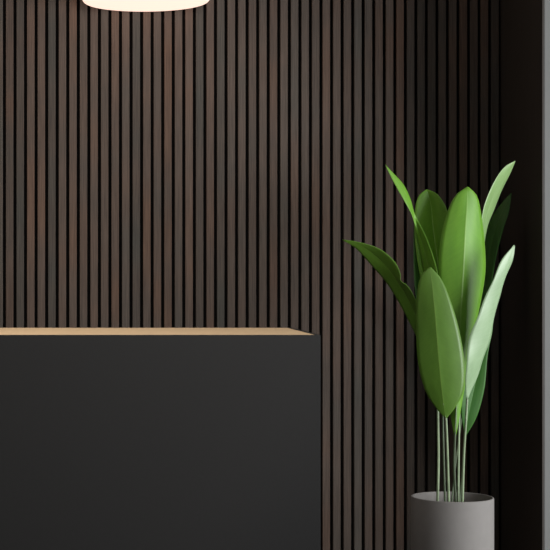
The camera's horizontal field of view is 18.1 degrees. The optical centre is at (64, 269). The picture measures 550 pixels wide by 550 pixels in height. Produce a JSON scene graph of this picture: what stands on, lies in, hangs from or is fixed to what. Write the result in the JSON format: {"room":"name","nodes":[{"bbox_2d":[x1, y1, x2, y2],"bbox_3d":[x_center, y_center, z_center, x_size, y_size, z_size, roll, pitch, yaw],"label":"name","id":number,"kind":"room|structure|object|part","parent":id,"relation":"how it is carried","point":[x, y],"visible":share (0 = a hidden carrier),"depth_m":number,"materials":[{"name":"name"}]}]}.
{"room":"lobby","nodes":[
{"label":"lobby","id":0,"kind":"room"},
{"bbox_2d":[0,0,499,549],"bbox_3d":[-0.470,-0.110,6.521,4.260,2.800,0.159,0,0,0],"label":"wall","id":1,"kind":"structure","parent":0,"point":[211,164],"depth_m":6.44,"materials":[{"name":"brown wood"}]},
{"bbox_2d":[544,0,549,549],"bbox_3d":[2.930,-0.110,6.242,2.540,2.800,0.716,0,0,0],"label":"wall","id":2,"kind":"structure","parent":0,"point":[546,2],"depth_m":5.88,"materials":[{"name":"grey paint"}]},
{"bbox_2d":[500,0,543,549],"bbox_3d":[1.656,-0.110,6.171,0.008,2.798,0.572,0,0,0],"label":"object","id":3,"kind":"structure","parent":2,"relation":"attached to","point":[521,21],"depth_m":6.15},
{"bbox_3d":[0.750,-1.560,3.600,6.900,0.100,6.000,0,0,0],"label":"ceiling","id":4,"kind":"structure","parent":0,"visible":0},
{"bbox_2d":[83,0,208,11],"bbox_3d":[0.294,-1.241,6.180,0.465,0.538,0.465,0,0,0],"label":"pendant lamp","id":5,"kind":"object","parent":4,"relation":"hanging from","point":[117,5],"visible":1,"depth_m":6.22,"materials":[{"name":"white"}]},
{"bbox_3d":[0.750,1.340,3.600,6.900,0.100,6.000,0,0,0],"label":"floor","id":6,"kind":"structure","parent":0,"visible":0},
{"bbox_2d":[0,328,319,549],"bbox_3d":[-0.399,0.741,5.321,2.301,1.099,0.642,0,0,0],"label":"reception desk","id":7,"kind":"object","parent":6,"relation":"on","point":[111,438],"visible":1,"depth_m":5.00,"materials":[{"name":"grey laminate"}]},
{"bbox_2d":[0,328,312,334],"bbox_3d":[-0.399,0.207,5.327,2.276,0.031,0.630,0,0,0],"label":"countertop","id":8,"kind":"structure","parent":7,"relation":"on","point":[3,331],"depth_m":5.30,"materials":[{"name":"brown wood"}]},
{"bbox_3d":[0.745,0.741,5.327,0.012,1.099,0.630,0,0,0],"label":"panel","id":9,"kind":"part","parent":7,"relation":"part of","materials":[{"name":"grey laminate"}]},
{"bbox_2d":[342,161,514,549],"bbox_3d":[1.338,0.456,5.800,0.749,1.668,0.351,0,0,-36],"label":"potted plant","id":10,"kind":"object","parent":6,"relation":"on","point":[451,315],"visible":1,"depth_m":5.76,"materials":[{"name":"green plant"}]},
{"bbox_3d":[1.269,0.615,5.784,0.012,0.453,0.040,0,0,14],"label":"stem","id":11,"kind":"part","parent":10,"relation":"part of","materials":[{"name":"green plant"}]},
{"bbox_3d":[1.292,0.551,5.800,0.009,0.589,0.029,0,0,-18],"label":"stem","id":12,"kind":"part","parent":10,"relation":"part of","materials":[{"name":"green plant"}]},
{"bbox_3d":[1.288,0.667,5.720,0.011,0.345,0.073,0,0,19],"label":"stem","id":13,"kind":"part","parent":10,"relation":"part of","materials":[{"name":"green plant"}]},
{"bbox_3d":[1.317,1.030,5.780,0.277,0.520,0.277,0,0,0],"label":"pot","id":14,"kind":"part","parent":10,"relation":"part of","materials":[{"name":"grey ceramic"}]},
{"bbox_3d":[1.325,0.697,5.777,0.012,0.293,0.018,0,0,25],"label":"stem","id":15,"kind":"part","parent":10,"relation":"part of","materials":[{"name":"green plant"}]},
{"bbox_3d":[1.387,0.551,5.945,0.135,0.595,0.275,0,0,0],"label":"stem","id":16,"kind":"part","parent":10,"relation":"part of","materials":[{"name":"green plant"}]},
{"bbox_3d":[1.348,0.507,5.801,0.013,0.673,0.058,0,0,34],"label":"stem","id":17,"kind":"part","parent":10,"relation":"part of","materials":[{"name":"green plant"}]},
{"bbox_3d":[1.356,0.706,5.812,0.040,0.282,0.012,0,0,-39],"label":"stem","id":18,"kind":"part","parent":10,"relation":"part of","materials":[{"name":"green plant"}]},
{"bbox_3d":[1.350,0.636,5.746,0.011,0.409,0.041,0,0,-18],"label":"stem","id":19,"kind":"part","parent":10,"relation":"part of","materials":[{"name":"green plant"}]}
]}

